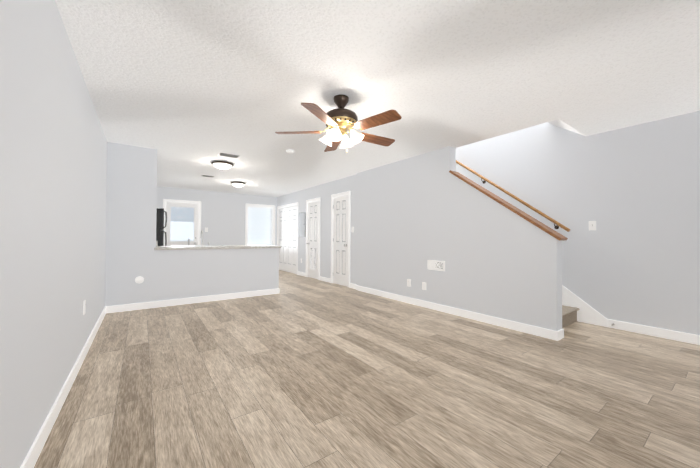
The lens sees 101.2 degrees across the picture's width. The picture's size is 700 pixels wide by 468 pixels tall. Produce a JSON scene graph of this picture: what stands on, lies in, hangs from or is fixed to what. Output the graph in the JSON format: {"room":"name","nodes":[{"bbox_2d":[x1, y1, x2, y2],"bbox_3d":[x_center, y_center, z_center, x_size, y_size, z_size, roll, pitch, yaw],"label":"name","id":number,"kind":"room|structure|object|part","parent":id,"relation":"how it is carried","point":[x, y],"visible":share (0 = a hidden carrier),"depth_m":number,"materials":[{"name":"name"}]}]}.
{"room":"empty living room","nodes":[
{"label":"empty living room","id":0,"kind":"room"},
{"bbox_2d":[0,0,106,467],"bbox_3d":[-2.868,-0.099,3.157,0.120,2.430,10.300,1,-1,-36],"label":"wall","id":1,"kind":"structure","parent":0,"point":[53,168],"depth_m":1.48,"materials":[{"name":"grey paint"}]},
{"bbox_2d":[83,300,85,314],"bbox_3d":[-2.380,0.657,2.578,0.007,0.117,0.072,1,-1,-36],"label":"electrical outlet plate","id":2,"kind":"object","parent":1,"relation":"attached to","point":[84,302],"depth_m":2.56,"materials":[{"name":"white plastic"}]},
{"bbox_2d":[105,142,278,305],"bbox_3d":[-2.447,-0.078,4.868,2.566,2.430,0.120,1,-1,-36],"label":"wall","id":3,"kind":"structure","parent":0,"point":[132,254],"depth_m":4.36,"materials":[{"name":"grey paint"}]},
{"bbox_2d":[135,276,143,282],"bbox_3d":[-3.138,0.684,4.285,0.104,0.104,0.006,1,-1,-36],"label":"cover","id":4,"kind":"object","parent":3,"relation":"attached to","point":[139,279],"visible":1,"depth_m":4.28,"materials":[{"name":"white plastic"}]},
{"bbox_2d":[157,186,276,245],"bbox_3d":[-4.098,-0.047,8.549,4.205,2.430,0.120,1,-1,-36],"label":"wall","id":5,"kind":"structure","parent":0,"point":[223,217],"depth_m":8.64,"materials":[{"name":"grey paint"}]},
{"bbox_2d":[166,202,197,245],"bbox_3d":[-4.687,0.144,8.037,0.770,2.016,0.113,1,-1,-36],"label":"back door","id":6,"kind":"structure","parent":5,"relation":"in","point":[182,224],"depth_m":8.05,"materials":[{"name":"white"}]},
{"bbox_2d":[163,199,274,245],"bbox_3d":[-3.803,0.103,8.730,3.172,2.138,0.170,1,-1,-36],"label":"door frame","id":7,"kind":"structure","parent":5,"relation":"attached to","point":[246,226],"depth_m":8.30,"materials":[{"name":"white wood"}]},
{"bbox_2d":[248,206,271,244],"bbox_3d":[-2.942,-0.167,9.393,0.813,1.424,0.087,1,-1,-36],"label":"kitchen window","id":8,"kind":"structure","parent":5,"relation":"in","point":[259,225],"depth_m":9.38,"materials":[{"name":"white"}]},
{"bbox_2d":[277,174,356,284],"bbox_3d":[-1.121,-0.038,7.918,0.120,2.430,4.630,1,-1,-36],"label":"wall","id":9,"kind":"structure","parent":0,"point":[324,192],"depth_m":7.08,"materials":[{"name":"grey paint"}]},
{"bbox_2d":[279,206,296,273],"bbox_3d":[-1.959,0.176,8.979,0.058,2.000,1.405,1,-1,-36],"label":"bifold door","id":10,"kind":"structure","parent":9,"relation":"in","point":[288,239],"depth_m":8.93,"materials":[{"name":"grey wood"}]},
{"bbox_2d":[299,212,305,236],"bbox_3d":[-1.356,-0.267,8.127,0.021,0.690,0.410,1,-1,-36],"label":"electrical panel","id":11,"kind":"object","parent":9,"relation":"attached to","point":[302,224],"visible":0.98,"depth_m":8.09,"materials":[{"name":"grey metal"}]},
{"bbox_2d":[306,201,318,278],"bbox_3d":[-0.988,0.161,7.602,0.104,2.010,0.613,1,-1,-36],"label":"closet door","id":12,"kind":"structure","parent":9,"relation":"in","point":[313,225],"depth_m":7.61,"materials":[{"name":"grey wood"}]},
{"bbox_2d":[277,191,350,287],"bbox_3d":[-1.165,0.126,7.961,0.137,2.103,4.143,1,-1,-36],"label":"door frame","id":13,"kind":"structure","parent":9,"relation":"attached to","point":[333,196],"depth_m":7.30,"materials":[{"name":"white wood"}]},
{"bbox_2d":[333,195,347,286],"bbox_3d":[-0.234,0.154,6.559,0.104,2.010,0.621,1,-1,-36],"label":"closet door","id":14,"kind":"structure","parent":9,"relation":"in","point":[340,248],"depth_m":6.55,"materials":[{"name":"grey wood"}]},
{"bbox_2d":[34,270,699,467],"bbox_3d":[-0.759,1.173,4.673,5.340,0.060,10.300,1,-1,-36],"label":"floor","id":15,"kind":"structure","parent":0,"point":[298,371],"depth_m":2.04,"materials":[{"name":"plastic"}]},
{"bbox_2d":[156,208,166,245],"bbox_3d":[-4.071,0.322,5.628,0.774,1.630,0.740,1,-1,-36],"label":"refrigerator","id":16,"kind":"object","parent":15,"relation":"on","point":[160,231],"visible":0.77,"depth_m":5.50,"materials":[{"name":"black metal"}]},
{"bbox_2d":[562,305,579,327],"bbox_3d":[1.662,-0.116,4.902,0.902,2.548,3.403,1,-1,-36],"label":"stairs","id":17,"kind":"structure","parent":15,"relation":"on","point":[569,315],"depth_m":3.64,"materials":[{"name":"beige carpet"}]},
{"bbox_3d":[-2.675,0.699,5.171,2.564,0.879,0.643,1,-1,-36],"label":"base cabinet","id":18,"kind":"object","parent":15,"relation":"on","visible":0},
{"bbox_2d":[154,241,280,249],"bbox_3d":[-2.607,0.188,5.106,2.588,0.140,0.805,1,-1,-36],"label":"countertop","id":19,"kind":"structure","parent":18,"relation":"on","point":[218,247],"depth_m":4.97,"materials":[{"name":"stone"}]},
{"bbox_2d":[188,230,209,245],"bbox_3d":[-2.634,0.070,5.019,0.368,0.276,0.198,1,-1,-36],"label":"faucet","id":20,"kind":"object","parent":19,"relation":"on","point":[200,237],"visible":1,"depth_m":4.98,"materials":[{"name":"silver metal"}]},
{"bbox_2d":[174,245,225,246],"bbox_3d":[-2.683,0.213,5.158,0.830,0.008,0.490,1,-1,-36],"label":"sink","id":21,"kind":"object","parent":19,"relation":"in","point":[196,246],"visible":0.96,"depth_m":5.20,"materials":[{"name":"silver metal"}]},
{"bbox_2d":[55,0,699,196],"bbox_3d":[-0.415,-2.617,4.949,6.140,2.670,10.300,1,-1,-36],"label":"ceiling","id":22,"kind":"structure","parent":0,"point":[189,90],"depth_m":2.34,"materials":[{"name":"white paint"}]},
{"bbox_2d":[211,161,233,169],"bbox_3d":[-2.306,-1.226,5.200,0.370,0.124,0.370,1,-1,-36],"label":"ceiling light","id":23,"kind":"object","parent":22,"relation":"attached to","point":[222,165],"visible":1,"depth_m":5.10,"materials":[{"name":"white glass"}]},
{"bbox_2d":[218,152,238,157],"bbox_3d":[-1.985,-1.286,4.718,0.300,0.013,0.170,1,-1,-36],"label":"ceiling vent","id":24,"kind":"object","parent":22,"relation":"in","point":[228,155],"depth_m":4.69,"materials":[{"name":"white metal"}]},
{"bbox_2d":[231,181,245,186],"bbox_3d":[-2.755,-1.208,7.084,0.350,0.124,0.350,1,-1,-36],"label":"ceiling light","id":25,"kind":"object","parent":22,"relation":"attached to","point":[237,184],"visible":1,"depth_m":6.99,"materials":[{"name":"white glass"}]},
{"bbox_2d":[275,94,401,152],"bbox_3d":[-0.050,-1.042,2.767,1.192,0.522,1.225,1,-1,-36],"label":"fan","id":26,"kind":"object","parent":22,"relation":"hanging from","point":[342,118],"depth_m":2.65,"materials":[{"name":"brown wood"}]},
{"bbox_3d":[-0.086,-0.921,2.753,0.368,0.138,0.368,1,-1,-26],"label":"fan shade","id":27,"kind":"part","parent":26,"relation":"part of","materials":[{"name":"white glass"}]},
{"bbox_2d":[357,146,561,330],"bbox_3d":[1.244,-0.062,4.579,0.150,2.430,3.555,1,-1,-36],"label":"wall","id":28,"kind":"structure","parent":0,"point":[415,214],"depth_m":4.17,"materials":[{"name":"grey paint"}]},
{"bbox_2d":[20,271,699,467],"bbox_3d":[-0.759,1.093,4.674,5.100,0.100,10.060,1,-1,-36],"label":"baseboard","id":29,"kind":"structure","parent":28,"relation":"attached to","point":[33,454],"depth_m":3.41,"materials":[{"name":"white wood"}]},
{"bbox_2d":[422,282,425,289],"bbox_3d":[1.170,0.822,4.531,0.007,0.117,0.072,1,-1,-36],"label":"electrical outlet plate","id":30,"kind":"object","parent":28,"relation":"attached to","point":[423,283],"depth_m":4.54,"materials":[{"name":"white plastic"}]},
{"bbox_2d":[428,260,444,270],"bbox_3d":[1.300,0.476,4.353,0.013,0.145,0.310,1,-1,-36],"label":"wall plate","id":31,"kind":"object","parent":28,"relation":"in","point":[436,265],"visible":1,"depth_m":4.34,"materials":[{"name":"white plastic"}]},
{"bbox_2d":[449,170,567,240],"bbox_3d":[1.913,-0.424,3.660,0.206,0.997,1.374,1,-1,-36],"label":"cap","id":32,"kind":"object","parent":28,"relation":"on","point":[531,219],"visible":1,"depth_m":3.49,"materials":[{"name":"brown wood"}]},
{"bbox_2d":[456,111,699,334],"bbox_3d":[2.690,-1.342,4.402,0.120,5.000,5.790,1,-1,-36],"label":"wall","id":33,"kind":"structure","parent":0,"point":[633,192],"depth_m":3.48,"materials":[{"name":"grey paint"}]},
{"bbox_2d":[456,160,569,231],"bbox_3d":[2.078,-1.154,5.057,0.100,2.276,2.995,1,-1,-36],"label":"handrail","id":34,"kind":"object","parent":33,"relation":"attached to","point":[558,225],"visible":0.73,"depth_m":4.35,"materials":[{"name":"brown wood"}]},
{"bbox_2d":[562,285,607,326],"bbox_3d":[2.117,-0.274,5.060,0.014,2.872,3.680,1,-1,-36],"label":"trim","id":35,"kind":"structure","parent":33,"relation":"attached to","point":[586,313],"depth_m":3.75,"materials":[{"name":"white wood"}]},
{"bbox_2d":[589,221,595,229],"bbox_3d":[3.108,-0.107,3.688,0.013,0.117,0.072,1,-1,-36],"label":"switch plate","id":36,"kind":"object","parent":33,"relation":"attached to","point":[592,225],"depth_m":3.69,"materials":[{"name":"white plastic"}]}
]}

